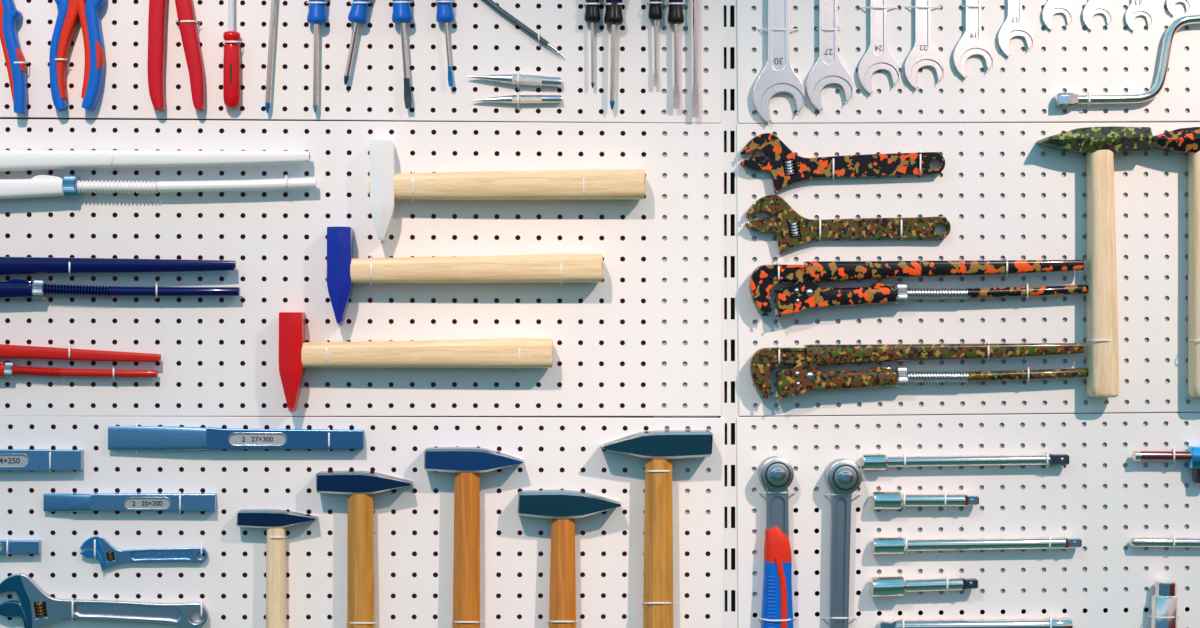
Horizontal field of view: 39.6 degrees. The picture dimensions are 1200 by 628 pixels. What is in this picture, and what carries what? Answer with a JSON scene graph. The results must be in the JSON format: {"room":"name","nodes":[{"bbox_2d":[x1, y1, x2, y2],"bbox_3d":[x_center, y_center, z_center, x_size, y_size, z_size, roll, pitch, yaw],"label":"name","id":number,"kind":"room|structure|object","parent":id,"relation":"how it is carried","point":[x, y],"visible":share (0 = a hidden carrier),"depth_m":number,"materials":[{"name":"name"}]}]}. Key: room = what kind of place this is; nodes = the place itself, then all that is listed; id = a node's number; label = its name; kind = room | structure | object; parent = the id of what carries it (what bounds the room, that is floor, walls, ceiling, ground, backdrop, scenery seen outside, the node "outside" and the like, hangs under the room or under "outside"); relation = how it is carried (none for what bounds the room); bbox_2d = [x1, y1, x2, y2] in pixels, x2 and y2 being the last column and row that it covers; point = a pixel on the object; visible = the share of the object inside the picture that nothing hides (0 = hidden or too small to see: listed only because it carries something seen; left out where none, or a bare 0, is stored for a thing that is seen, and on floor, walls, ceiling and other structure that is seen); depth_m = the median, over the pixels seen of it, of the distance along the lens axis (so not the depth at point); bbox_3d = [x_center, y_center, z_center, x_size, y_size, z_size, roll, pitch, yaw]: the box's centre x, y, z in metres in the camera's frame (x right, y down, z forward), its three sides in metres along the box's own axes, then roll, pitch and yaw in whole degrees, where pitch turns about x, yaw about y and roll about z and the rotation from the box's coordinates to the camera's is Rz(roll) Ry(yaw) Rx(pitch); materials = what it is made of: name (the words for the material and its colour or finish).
{"room":"hardware store","nodes":[
{"label":"hardware store","id":0,"kind":"room"},
{"bbox_2d":[718,6,1188,616],"bbox_3d":[0.026,-0.032,2.009,2.300,1.550,0.008,0,0,-2],"label":"wall","id":1,"kind":"structure","parent":0,"point":[732,136],"depth_m":2.01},
{"bbox_2d":[654,5,717,531],"bbox_3d":[0.102,-0.153,1.995,0.077,0.828,0.001,0,0,-2],"label":"panel","id":2,"kind":"object","parent":1,"relation":"attached to","point":[664,7],"depth_m":2.00,"materials":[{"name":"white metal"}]},
{"bbox_2d":[719,0,738,627],"bbox_3d":[0.155,-0.007,2.003,0.022,1.040,0.014,0,0,-2],"label":"post","id":3,"kind":"object","parent":1,"relation":"attached to","point":[730,411],"visible":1,"depth_m":2.00,"materials":[{"name":"white metal"}]},
{"bbox_2d":[0,0,721,122],"bbox_3d":[-0.370,-0.368,1.974,1.034,0.281,0.002,0,0,-2],"label":"perforated panel","id":4,"kind":"object","parent":3,"relation":"attached to","point":[210,13],"visible":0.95,"depth_m":1.98,"materials":[{"name":"white metal"}]},
{"bbox_2d":[0,0,26,113],"bbox_3d":[-0.718,-0.343,1.949,0.093,0.218,0.020,0,0,-2],"label":"pliers","id":5,"kind":"object","parent":4,"relation":"hanging from","point":[9,15],"visible":1,"depth_m":1.94,"materials":[{"name":"blue plastic"}]},
{"bbox_2d":[49,0,105,111],"bbox_3d":[-0.611,-0.367,1.952,0.064,0.260,0.022,0,0,-2],"label":"pliers","id":6,"kind":"object","parent":4,"relation":"hanging from","point":[70,12],"visible":1,"depth_m":1.94,"materials":[{"name":"blue plastic"}]},
{"bbox_2d":[147,0,204,110],"bbox_3d":[-0.498,-0.384,1.958,0.066,0.290,0.018,0,0,-2],"label":"pliers","id":7,"kind":"object","parent":4,"relation":"hanging from","point":[157,8],"visible":1,"depth_m":1.95,"materials":[{"name":"plastic"}]},
{"bbox_2d":[176,20,199,29],"bbox_3d":[-0.485,-0.341,1.958,0.031,0.012,0.021,0,0,-2],"label":"cable tie","id":8,"kind":"object","parent":7,"relation":"attached to","point":[176,20],"visible":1,"depth_m":1.95,"materials":[{"name":"white plastic"}]},
{"bbox_2d":[223,0,240,108],"bbox_3d":[-0.433,-0.355,1.961,0.020,0.226,0.019,0,0,19],"label":"screwdriver","id":9,"kind":"object","parent":4,"relation":"hanging from","point":[231,55],"visible":1,"depth_m":1.95,"materials":[{"name":"red plastic"}]},
{"bbox_2d":[265,0,276,112],"bbox_3d":[-0.378,-0.373,1.962,0.026,0.272,0.026,0,0,44],"label":"screwdriver","id":10,"kind":"object","parent":4,"relation":"hanging from","point":[273,2],"visible":1,"depth_m":1.96,"materials":[{"name":"silver metal"}]},
{"bbox_2d":[307,0,326,112],"bbox_3d":[-0.332,-0.342,1.963,0.027,0.210,0.026,0,0,32],"label":"screwdriver","id":11,"kind":"object","parent":4,"relation":"hanging from","point":[317,16],"visible":1,"depth_m":1.96,"materials":[{"name":"blue plastic"}]},
{"bbox_2d":[344,0,368,84],"bbox_3d":[-0.280,-0.359,1.965,0.043,0.178,0.025,0,0,-2],"label":"screwdriver","id":12,"kind":"object","parent":4,"relation":"hanging from","point":[357,15],"visible":1,"depth_m":1.96,"materials":[{"name":"blue plastic"}]},
{"bbox_2d":[392,0,412,108],"bbox_3d":[-0.236,-0.346,1.965,0.030,0.206,0.028,0,0,19],"label":"screwdriver","id":13,"kind":"object","parent":4,"relation":"hanging from","point":[402,15],"visible":1,"depth_m":1.96,"materials":[{"name":"blue plastic"}]},
{"bbox_2d":[391,1,411,2],"bbox_3d":[-0.235,-0.368,1.967,0.026,0.006,0.022,0,0,-2],"label":"cable tie","id":14,"kind":"object","parent":13,"relation":"attached to","point":[391,1],"visible":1,"depth_m":1.96,"materials":[{"name":"white plastic"}]},
{"bbox_2d":[436,0,453,86],"bbox_3d":[-0.186,-0.359,1.969,0.028,0.181,0.023,0,0,-2],"label":"screwdriver","id":15,"kind":"object","parent":4,"relation":"hanging from","point":[445,15],"visible":1,"depth_m":1.97,"materials":[{"name":"blue plastic"}]},
{"bbox_2d":[467,74,560,86],"bbox_3d":[-0.102,-0.277,1.977,0.111,0.015,0.012,0,0,-2],"label":"centre punch","id":16,"kind":"object","parent":4,"relation":"attached to","point":[532,80],"visible":1,"depth_m":1.97,"materials":[{"name":"metal"}]},
{"bbox_2d":[472,95,561,103],"bbox_3d":[-0.098,-0.255,1.978,0.106,0.010,0.010,0,0,-2],"label":"centre punch","id":17,"kind":"object","parent":4,"relation":"attached to","point":[512,99],"visible":1,"depth_m":1.98,"materials":[{"name":"metal"}]},
{"bbox_2d":[484,0,563,56],"bbox_3d":[-0.099,-0.348,1.978,0.114,0.087,0.006,0,0,-2],"label":"scriber","id":18,"kind":"object","parent":4,"relation":"hanging from","point":[491,3],"visible":1,"depth_m":1.98,"materials":[{"name":"metal"}]},
{"bbox_2d":[584,0,600,87],"bbox_3d":[-0.009,-0.360,1.977,0.022,0.184,0.022,0,0,-2],"label":"screwdriver","id":19,"kind":"object","parent":4,"relation":"hanging from","point":[592,12],"visible":1,"depth_m":1.97,"materials":[{"name":"black plastic"}]},
{"bbox_2d":[604,0,622,109],"bbox_3d":[0.018,-0.346,1.976,0.027,0.207,0.026,0,0,-2],"label":"screwdriver","id":20,"kind":"object","parent":4,"relation":"hanging from","point":[613,16],"visible":1,"depth_m":1.97,"materials":[{"name":"black plastic"}]},
{"bbox_2d":[648,0,661,86],"bbox_3d":[0.065,-0.363,1.981,0.019,0.185,0.018,0,0,-2],"label":"screwdriver","id":21,"kind":"object","parent":4,"relation":"hanging from","point":[655,12],"visible":1,"depth_m":1.98,"materials":[{"name":"black plastic"}]},
{"bbox_2d":[668,0,683,108],"bbox_3d":[0.090,-0.347,1.980,0.023,0.206,0.022,0,0,-2],"label":"screwdriver","id":22,"kind":"object","parent":4,"relation":"hanging from","point":[675,15],"visible":1,"depth_m":1.98,"materials":[{"name":"black plastic"}]},
{"bbox_2d":[692,0,698,117],"bbox_3d":[0.113,-0.373,1.980,0.024,0.280,0.024,0,0,-2],"label":"screwdriver","id":23,"kind":"object","parent":4,"relation":"hanging from","point":[695,96],"visible":1,"depth_m":1.98,"materials":[{"name":"silver metal"}]},
{"bbox_2d":[0,119,722,415],"bbox_3d":[-0.370,-0.054,1.976,1.034,0.354,0.002,0,0,-2],"label":"perforated panel","id":24,"kind":"object","parent":3,"relation":"attached to","point":[338,142],"visible":0.8,"depth_m":1.98,"materials":[{"name":"white metal"}]},
{"bbox_2d":[0,344,160,377],"bbox_3d":[-0.671,0.056,1.952,0.309,0.051,0.019,0,0,-2],"label":"wrench","id":25,"kind":"object","parent":24,"relation":"attached to","point":[8,369],"visible":1,"depth_m":1.95,"materials":[{"name":"red paint"}]},
{"bbox_2d":[0,257,239,298],"bbox_3d":[-0.630,-0.038,1.950,0.414,0.061,0.024,0,0,-2],"label":"wrench","id":26,"kind":"object","parent":24,"relation":"attached to","point":[14,288],"visible":1,"depth_m":1.95,"materials":[{"name":"blue paint"}]},
{"bbox_2d":[0,150,316,198],"bbox_3d":[-0.588,-0.155,1.951,0.508,0.072,0.026,0,0,-3],"label":"wrench","id":27,"kind":"object","parent":24,"relation":"attached to","point":[10,160],"visible":1,"depth_m":1.94,"materials":[{"name":"white paint"}]},
{"bbox_2d":[278,312,552,410],"bbox_3d":[-0.216,0.055,1.961,0.321,0.115,0.038,0,0,-2],"label":"hammer","id":28,"kind":"object","parent":24,"relation":"attached to","point":[295,354],"visible":1,"depth_m":1.95,"materials":[{"name":"red paint"}]},
{"bbox_2d":[326,227,602,324],"bbox_3d":[-0.159,-0.045,1.963,0.324,0.115,0.038,0,0,-2],"label":"hammer","id":29,"kind":"object","parent":24,"relation":"hanging from","point":[343,270],"visible":1,"depth_m":1.95,"materials":[{"name":"blue paint"}]},
{"bbox_2d":[369,140,644,240],"bbox_3d":[-0.109,-0.145,1.965,0.324,0.116,0.038,0,0,-2],"label":"hammer","id":30,"kind":"object","parent":24,"relation":"attached to","point":[386,186],"visible":1,"depth_m":1.95,"materials":[{"name":"white paint"}]},
{"bbox_2d":[412,171,413,200],"bbox_3d":[-0.220,-0.152,1.963,0.002,0.037,0.033,0,0,-6],"label":"cable tie","id":31,"kind":"object","parent":30,"relation":"attached to","point":[412,171],"visible":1,"depth_m":1.95,"materials":[{"name":"white plastic"}]},
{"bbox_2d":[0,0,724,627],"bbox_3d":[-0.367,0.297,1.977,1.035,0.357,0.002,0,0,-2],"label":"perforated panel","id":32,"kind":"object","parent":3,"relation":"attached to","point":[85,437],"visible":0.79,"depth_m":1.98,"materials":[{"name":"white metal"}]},
{"bbox_2d":[0,540,40,553],"bbox_3d":[-0.745,0.274,1.956,0.174,0.019,0.011,0,0,-2],"label":"chisel","id":33,"kind":"object","parent":32,"relation":"attached to","point":[14,546],"visible":1,"depth_m":1.95,"materials":[{"name":"blue metal"}]},
{"bbox_2d":[6,538,7,556],"bbox_3d":[-0.696,0.275,1.957,0.002,0.023,0.014,0,0,-20],"label":"cable tie","id":34,"kind":"object","parent":33,"relation":"attached to","point":[6,538],"visible":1,"depth_m":1.95,"materials":[{"name":"white plastic"}]},
{"bbox_2d":[0,449,83,470],"bbox_3d":[-0.719,0.170,1.955,0.221,0.030,0.014,0,0,-2],"label":"chisel","id":35,"kind":"object","parent":32,"relation":"attached to","point":[10,459],"visible":1,"depth_m":1.95,"materials":[{"name":"blue metal"}]},
{"bbox_2d":[49,448,50,472],"bbox_3d":[-0.646,0.173,1.957,0.002,0.030,0.017,0,0,-18],"label":"cable tie","id":36,"kind":"object","parent":35,"relation":"attached to","point":[49,448],"visible":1,"depth_m":1.95,"materials":[{"name":"white plastic"}]},
{"bbox_2d":[0,573,208,627],"bbox_3d":[-0.587,0.343,1.959,0.252,0.078,0.014,0,0,-2],"label":"wrench","id":37,"kind":"object","parent":32,"relation":"attached to","point":[36,608],"visible":1,"depth_m":1.96,"materials":[{"name":"metal"}]},
{"bbox_2d":[43,493,216,511],"bbox_3d":[-0.553,0.222,1.962,0.201,0.022,0.013,0,0,-2],"label":"chisel","id":38,"kind":"object","parent":32,"relation":"attached to","point":[63,502],"visible":1,"depth_m":1.96,"materials":[{"name":"blue metal"}]},
{"bbox_2d":[179,491,180,513],"bbox_3d":[-0.495,0.223,1.963,0.002,0.028,0.016,0,0,-14],"label":"cable tie","id":39,"kind":"object","parent":38,"relation":"attached to","point":[179,491],"visible":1,"depth_m":1.96,"materials":[{"name":"white plastic"}]},
{"bbox_2d":[80,536,207,570],"bbox_3d":[-0.537,0.281,1.964,0.149,0.041,0.008,0,0,-2],"label":"wrench","id":40,"kind":"object","parent":32,"relation":"attached to","point":[108,555],"visible":1,"depth_m":1.96,"materials":[{"name":"blue metal"}]},
{"bbox_2d":[94,539,95,559],"bbox_3d":[-0.595,0.277,1.962,0.002,0.028,0.011,0,0,-17],"label":"cable tie","id":41,"kind":"object","parent":40,"relation":"attached to","point":[94,539],"visible":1,"depth_m":1.96,"materials":[{"name":"white plastic"}]},
{"bbox_2d":[108,426,363,449],"bbox_3d":[-0.429,0.146,1.965,0.299,0.029,0.015,0,0,-2],"label":"chisel","id":42,"kind":"object","parent":32,"relation":"attached to","point":[119,437],"visible":1,"depth_m":1.96,"materials":[{"name":"blue metal"}]},
{"bbox_2d":[328,428,329,451],"bbox_3d":[-0.320,0.149,1.968,0.002,0.029,0.016,0,0,-9],"label":"cable tie","id":43,"kind":"object","parent":42,"relation":"attached to","point":[328,428],"visible":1,"depth_m":1.96,"materials":[{"name":"white plastic"}]},
{"bbox_2d":[236,509,317,627],"bbox_3d":[-0.380,0.342,1.964,0.093,0.223,0.022,0,0,-2],"label":"hammer","id":44,"kind":"object","parent":32,"relation":"attached to","point":[276,521],"visible":1,"depth_m":1.96,"materials":[{"name":"beige wood"}]},
{"bbox_2d":[265,536,287,537],"bbox_3d":[-0.383,0.263,1.964,0.027,0.005,0.022,0,0,-2],"label":"cable tie","id":45,"kind":"object","parent":44,"relation":"attached to","point":[265,536],"visible":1,"depth_m":1.95,"materials":[{"name":"white plastic"}]},
{"bbox_2d":[316,471,411,627],"bbox_3d":[-0.278,0.339,1.965,0.110,0.306,0.030,0,0,-2],"label":"hammer","id":46,"kind":"object","parent":32,"relation":"attached to","point":[360,487],"visible":1,"depth_m":1.95,"materials":[{"name":"brown wood"}]},
{"bbox_2d":[346,622,376,623],"bbox_3d":[-0.283,0.364,1.964,0.036,0.007,0.029,0,0,-2],"label":"cable tie","id":47,"kind":"object","parent":46,"relation":"attached to","point":[346,622],"visible":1,"depth_m":1.95,"materials":[{"name":"white plastic"}]},
{"bbox_2d":[424,447,522,627],"bbox_3d":[-0.148,0.313,1.969,0.116,0.310,0.030,0,0,-2],"label":"hammer","id":48,"kind":"object","parent":32,"relation":"attached to","point":[467,463],"visible":1,"depth_m":1.96,"materials":[{"name":"wood"}]},
{"bbox_2d":[451,621,481,622],"bbox_3d":[-0.158,0.364,1.968,0.037,0.008,0.031,0,0,-2],"label":"cable tie","id":49,"kind":"object","parent":48,"relation":"attached to","point":[451,621],"visible":1,"depth_m":1.95,"materials":[{"name":"white plastic"}]},
{"bbox_2d":[517,490,620,627],"bbox_3d":[-0.036,0.367,1.973,0.122,0.316,0.030,0,0,-2],"label":"hammer","id":50,"kind":"object","parent":32,"relation":"attached to","point":[561,506],"visible":1,"depth_m":1.96,"materials":[{"name":"wood"}]},
{"bbox_2d":[600,430,712,627],"bbox_3d":[0.067,0.311,1.975,0.131,0.344,0.034,0,0,-2],"label":"hammer","id":51,"kind":"object","parent":32,"relation":"attached to","point":[658,448],"visible":0.99,"depth_m":1.96,"materials":[{"name":"wood"}]},
{"bbox_2d":[642,602,673,603],"bbox_3d":[0.070,0.343,1.974,0.040,0.008,0.034,0,0,-2],"label":"cable tie","id":52,"kind":"object","parent":51,"relation":"attached to","point":[642,602],"visible":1,"depth_m":1.96,"materials":[{"name":"white plastic"}]},
{"bbox_2d":[643,470,673,471],"bbox_3d":[0.070,0.186,1.975,0.037,0.005,0.032,0,0,-2],"label":"cable tie","id":53,"kind":"object","parent":51,"relation":"attached to","point":[643,470],"visible":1,"depth_m":1.96,"materials":[{"name":"white plastic"}]},
{"bbox_2d":[737,0,1199,122],"bbox_3d":[0.530,-0.369,2.008,0.736,0.280,0.002,0,0,-2],"label":"perforated panel","id":54,"kind":"object","parent":3,"relation":"attached to","point":[950,18],"visible":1,"depth_m":2.00,"materials":[{"name":"white metal"}]},
{"bbox_2d":[752,0,804,124],"bbox_3d":[0.213,-0.418,1.990,0.063,0.384,0.009,0,0,-2],"label":"wrench","id":55,"kind":"object","parent":54,"relation":"attached to","point":[778,76],"visible":1,"depth_m":1.99,"materials":[{"name":"silver metal"}]},
{"bbox_2d":[758,29,799,29],"bbox_3d":[0.214,-0.340,1.990,0.050,0.004,0.010,0,0,-2],"label":"cable tie","id":56,"kind":"object","parent":55,"relation":"attached to","point":[758,29],"visible":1,"depth_m":1.99,"materials":[{"name":"white plastic"}]},
{"bbox_2d":[805,0,852,112],"bbox_3d":[0.274,-0.415,1.993,0.056,0.348,0.008,0,0,-2],"label":"wrench","id":57,"kind":"object","parent":54,"relation":"hanging from","point":[828,69],"visible":1,"depth_m":1.99,"materials":[{"name":"silver metal"}]},
{"bbox_2d":[857,0,898,94],"bbox_3d":[0.333,-0.418,1.995,0.050,0.312,0.007,0,0,-2],"label":"wrench","id":58,"kind":"object","parent":54,"relation":"hanging from","point":[878,56],"visible":1,"depth_m":1.99,"materials":[{"name":"silver metal"}]},
{"bbox_2d":[860,7,897,7],"bbox_3d":[0.334,-0.367,1.995,0.046,0.004,0.009,0,0,-2],"label":"cable tie","id":59,"kind":"object","parent":58,"relation":"attached to","point":[860,7],"visible":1,"depth_m":1.99,"materials":[{"name":"white plastic"}]},
{"bbox_2d":[904,0,943,90],"bbox_3d":[0.388,-0.418,1.998,0.048,0.300,0.006,0,0,-2],"label":"wrench","id":60,"kind":"object","parent":54,"relation":"hanging from","point":[923,53],"visible":1,"depth_m":2.00,"materials":[{"name":"silver metal"}]},
{"bbox_2d":[905,6,940,7],"bbox_3d":[0.388,-0.368,1.997,0.044,0.003,0.008,0,0,-2],"label":"cable tie","id":61,"kind":"object","parent":60,"relation":"attached to","point":[905,6],"visible":1,"depth_m":2.00,"materials":[{"name":"white plastic"}]},
{"bbox_2d":[953,0,992,79],"bbox_3d":[0.447,-0.433,2.000,0.048,0.303,0.006,0,0,-2],"label":"wrench","id":62,"kind":"object","parent":54,"relation":"hanging from","point":[972,42],"visible":1,"depth_m":2.00,"materials":[{"name":"silver metal"}]},
{"bbox_2d":[961,5,985,6],"bbox_3d":[0.449,-0.369,1.999,0.030,0.003,0.008,0,0,-2],"label":"cable tie","id":63,"kind":"object","parent":62,"relation":"attached to","point":[961,5],"visible":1,"depth_m":2.00,"materials":[{"name":"white plastic"}]},
{"bbox_2d":[997,0,1032,57],"bbox_3d":[0.499,-0.444,2.002,0.043,0.271,0.006,0,0,-2],"label":"wrench","id":64,"kind":"object","parent":54,"relation":"hanging from","point":[1014,25],"visible":1,"depth_m":2.00,"materials":[{"name":"silver metal"}]},
{"bbox_2d":[1042,0,1071,30],"bbox_3d":[0.549,-0.457,2.004,0.037,0.234,0.005,0,0,-2],"label":"wrench","id":65,"kind":"object","parent":54,"relation":"hanging from","point":[1051,7],"visible":1,"depth_m":2.00,"materials":[{"name":"silver metal"}]},
{"bbox_2d":[1082,0,1111,31],"bbox_3d":[0.598,-0.456,2.006,0.036,0.231,0.004,0,0,-2],"label":"wrench","id":66,"kind":"object","parent":54,"relation":"hanging from","point":[1092,7],"visible":1,"depth_m":2.00,"materials":[{"name":"silver metal"}]},
{"bbox_2d":[1055,14,1199,105],"bbox_3d":[0.659,-0.305,2.002,0.224,0.111,0.015,0,0,-2],"label":"brace","id":67,"kind":"object","parent":54,"relation":"attached to","point":[1061,99],"visible":1,"depth_m":2.00,"materials":[{"name":"silver metal"}]},
{"bbox_2d":[1125,0,1151,31],"bbox_3d":[0.648,-0.448,2.008,0.033,0.216,0.004,0,0,-2],"label":"wrench","id":68,"kind":"object","parent":54,"relation":"hanging from","point":[1136,8],"visible":1,"depth_m":2.01,"materials":[{"name":"silver metal"}]},
{"bbox_2d":[1166,0,1189,15],"bbox_3d":[0.697,-0.456,2.010,0.029,0.194,0.004,0,0,-2],"label":"wrench","id":69,"kind":"object","parent":54,"relation":"hanging from","point":[1170,4],"visible":1,"depth_m":2.01,"materials":[{"name":"silver metal"}]},
{"bbox_2d":[737,413,1199,627],"bbox_3d":[0.531,0.296,2.010,0.735,0.354,0.002,0,0,-2],"label":"perforated panel","id":70,"kind":"object","parent":3,"relation":"attached to","point":[1094,434],"visible":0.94,"depth_m":2.01,"materials":[{"name":"white metal"}]},
{"bbox_2d":[758,456,793,627],"bbox_3d":[0.210,0.319,1.982,0.041,0.297,0.034,0,0,-2],"label":"wrench","id":71,"kind":"object","parent":70,"relation":"attached to","point":[775,473],"visible":1,"depth_m":1.97,"materials":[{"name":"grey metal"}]},
{"bbox_2d":[758,617,795,620],"bbox_3d":[0.213,0.363,1.983,0.046,0.005,0.028,0,0,-2],"label":"cable tie","id":72,"kind":"object","parent":71,"relation":"attached to","point":[758,617],"visible":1,"depth_m":1.97,"materials":[{"name":"white plastic"}]},
{"bbox_2d":[825,459,861,627],"bbox_3d":[0.290,0.322,1.983,0.041,0.296,0.028,0,0,-2],"label":"wrench","id":73,"kind":"object","parent":70,"relation":"attached to","point":[842,476],"visible":1,"depth_m":1.98,"materials":[{"name":"grey metal"}]},
{"bbox_2d":[822,617,856,618],"bbox_3d":[0.288,0.363,1.990,0.043,0.006,0.019,0,0,-2],"label":"cable tie","id":74,"kind":"object","parent":73,"relation":"attached to","point":[822,617],"visible":1,"depth_m":1.98,"materials":[{"name":"white plastic"}]},
{"bbox_2d":[870,576,977,596],"bbox_3d":[0.388,0.325,1.991,0.127,0.025,0.024,0,0,-2],"label":"bar","id":75,"kind":"object","parent":70,"relation":"attached to","point":[885,586],"visible":1,"depth_m":1.99,"materials":[{"name":"silver metal"}]},
{"bbox_2d":[870,576,905,596],"bbox_3d":[0.344,0.325,1.990,0.040,0.025,0.024,0,0,-2],"label":"socket","id":76,"kind":"object","parent":75,"relation":"attached to","point":[885,586],"depth_m":1.98,"materials":[{"name":"silver metal"}]},
{"bbox_2d":[871,491,978,508],"bbox_3d":[0.389,0.222,1.992,0.127,0.022,0.022,0,0,-2],"label":"bar","id":77,"kind":"object","parent":70,"relation":"attached to","point":[879,499],"visible":1,"depth_m":1.99,"materials":[{"name":"silver metal"}]},
{"bbox_2d":[871,491,902,508],"bbox_3d":[0.343,0.223,1.991,0.035,0.022,0.022,0,0,-2],"label":"socket","id":78,"kind":"object","parent":77,"relation":"attached to","point":[879,499],"depth_m":1.98,"materials":[{"name":"silver metal"}]},
{"bbox_2d":[861,453,1068,469],"bbox_3d":[0.437,0.176,1.995,0.248,0.020,0.020,0,0,-2],"label":"bar","id":79,"kind":"object","parent":70,"relation":"attached to","point":[876,461],"visible":1,"depth_m":1.99,"materials":[{"name":"silver metal"}]},
{"bbox_2d":[861,453,887,469],"bbox_3d":[0.328,0.177,1.991,0.030,0.020,0.020,0,0,-2],"label":"socket","id":80,"kind":"object","parent":79,"relation":"attached to","point":[876,461],"depth_m":1.98,"materials":[{"name":"silver metal"}]},
{"bbox_2d":[879,617,1072,627],"bbox_3d":[0.450,0.374,1.997,0.231,0.019,0.018,0,0,-2],"label":"bar","id":81,"kind":"object","parent":70,"relation":"attached to","point":[1057,622],"visible":1,"depth_m":1.99,"materials":[{"name":"silver metal"}]},
{"bbox_2d":[1047,617,1072,627],"bbox_3d":[0.551,0.374,2.001,0.029,0.019,0.018,0,0,-2],"label":"socket","id":82,"kind":"object","parent":81,"relation":"attached to","point":[1057,622],"depth_m":1.99,"materials":[{"name":"silver metal"}]},
{"bbox_2d":[871,537,1081,553],"bbox_3d":[0.451,0.276,1.995,0.251,0.021,0.020,0,0,-2],"label":"bar","id":83,"kind":"object","parent":70,"relation":"attached to","point":[879,545],"visible":1,"depth_m":1.99,"materials":[{"name":"silver metal"}]},
{"bbox_2d":[871,537,905,553],"bbox_3d":[0.345,0.277,1.991,0.039,0.021,0.020,0,0,-2],"label":"socket","id":84,"kind":"object","parent":83,"relation":"attached to","point":[879,545],"depth_m":1.98,"materials":[{"name":"silver metal"}]},
{"bbox_2d":[1151,580,1177,627],"bbox_3d":[0.677,0.387,2.001,0.032,0.133,0.028,0,0,-2],"label":"socket","id":85,"kind":"object","parent":70,"relation":"attached to","point":[1164,603],"visible":0.99,"depth_m":1.99,"materials":[{"name":"silver metal"}]},
{"bbox_2d":[1147,615,1179,617],"bbox_3d":[0.679,0.363,1.999,0.044,0.006,0.030,0,0,-2],"label":"cable tie","id":86,"kind":"object","parent":85,"relation":"attached to","point":[1147,615],"visible":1,"depth_m":1.99,"materials":[{"name":"white plastic"}]},
{"bbox_2d":[1130,537,1199,546],"bbox_3d":[0.741,0.276,2.008,0.207,0.015,0.012,0,0,-2],"label":"bar","id":87,"kind":"object","parent":70,"relation":"attached to","point":[1134,541],"visible":1,"depth_m":2.00,"materials":[{"name":"silver metal"}]},
{"bbox_2d":[1132,446,1199,482],"bbox_3d":[0.742,0.181,2.004,0.204,0.043,0.024,0,0,-2],"label":"bar","id":88,"kind":"object","parent":70,"relation":"attached to","point":[1192,455],"visible":1,"depth_m":2.00,"materials":[{"name":"silver metal"}]},
{"bbox_2d":[737,122,1199,415],"bbox_3d":[0.531,-0.055,2.009,0.736,0.354,0.002,0,0,-2],"label":"perforated panel","id":89,"kind":"object","parent":3,"relation":"attached to","point":[1012,143],"visible":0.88,"depth_m":2.00,"materials":[{"name":"white metal"}]},
{"bbox_2d":[740,133,944,192],"bbox_3d":[0.290,-0.180,1.990,0.247,0.072,0.014,0,0,-2],"label":"wrench","id":90,"kind":"object","parent":89,"relation":"attached to","point":[785,167],"visible":1,"depth_m":1.99,"materials":[{"name":"metal"}]},
{"bbox_2d":[745,195,950,253],"bbox_3d":[0.297,-0.107,1.990,0.248,0.071,0.014,0,0,-2],"label":"wrench","id":91,"kind":"object","parent":89,"relation":"attached to","point":[791,229],"visible":1,"depth_m":1.99,"materials":[{"name":"metal"}]},
{"bbox_2d":[819,217,820,240],"bbox_3d":[0.263,-0.102,1.989,0.002,0.030,0.016,0,0,7],"label":"cable tie","id":92,"kind":"object","parent":91,"relation":"attached to","point":[819,217],"visible":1,"depth_m":1.98,"materials":[{"name":"white plastic"}]},
{"bbox_2d":[749,260,1087,317],"bbox_3d":[0.381,-0.030,1.987,0.406,0.068,0.026,0,0,-2],"label":"wrench","id":93,"kind":"object","parent":89,"relation":"attached to","point":[804,293],"visible":1,"depth_m":1.98,"materials":[{"name":"metal"}]},
{"bbox_2d":[778,262,779,284],"bbox_3d":[0.213,-0.049,1.982,0.002,0.028,0.026,0,0,6],"label":"cable tie","id":94,"kind":"object","parent":93,"relation":"attached to","point":[778,262],"visible":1,"depth_m":1.97,"materials":[{"name":"white plastic"}]},
{"bbox_2d":[749,343,1088,400],"bbox_3d":[0.382,0.069,1.987,0.406,0.067,0.026,0,0,-2],"label":"wrench","id":95,"kind":"object","parent":89,"relation":"attached to","point":[805,375],"visible":1,"depth_m":1.98,"materials":[{"name":"metal"}]},
{"bbox_2d":[1037,126,1152,397],"bbox_3d":[0.591,-0.062,1.992,0.129,0.322,0.036,0,0,-2],"label":"hammer","id":96,"kind":"object","parent":89,"relation":"hanging from","point":[1100,144],"visible":1,"depth_m":1.98,"materials":[{"name":"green wood"}]},
{"bbox_2d":[1086,339,1110,340],"bbox_3d":[0.604,0.031,1.993,0.044,0.003,0.035,0,0,-2],"label":"cable tie","id":97,"kind":"object","parent":96,"relation":"attached to","point":[1087,339],"visible":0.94,"depth_m":1.98,"materials":[{"name":"white plastic"}]},
{"bbox_2d":[1148,127,1199,396],"bbox_3d":[0.715,-0.062,1.996,0.130,0.323,0.036,0,0,-2],"label":"hammer","id":98,"kind":"object","parent":89,"relation":"attached to","point":[1182,140],"visible":0.97,"depth_m":1.99,"materials":[{"name":"brown wood"}]},
{"bbox_2d":[752,508,756,596],"bbox_3d":[0.186,0.287,2.000,0.025,0.117,0.001,0,0,-2],"label":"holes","id":99,"kind":"structure","parent":1,"relation":"attached to","point":[754,531],"depth_m":2.00,"materials":[{"name":"black"}]},
{"bbox_2d":[744,5,1199,491],"bbox_3d":[0.585,-0.170,2.013,0.823,0.795,0.001,0,0,-2],"label":"holes","id":100,"kind":"object","parent":1,"relation":"attached to","point":[940,49],"depth_m":2.01,"materials":[{"name":"black"}]},
{"bbox_2d":[876,504,1188,593],"bbox_3d":[0.659,0.286,2.017,0.675,0.117,0.001,0,0,-2],"label":"holes","id":101,"kind":"object","parent":1,"relation":"attached to","point":[1043,507],"depth_m":2.01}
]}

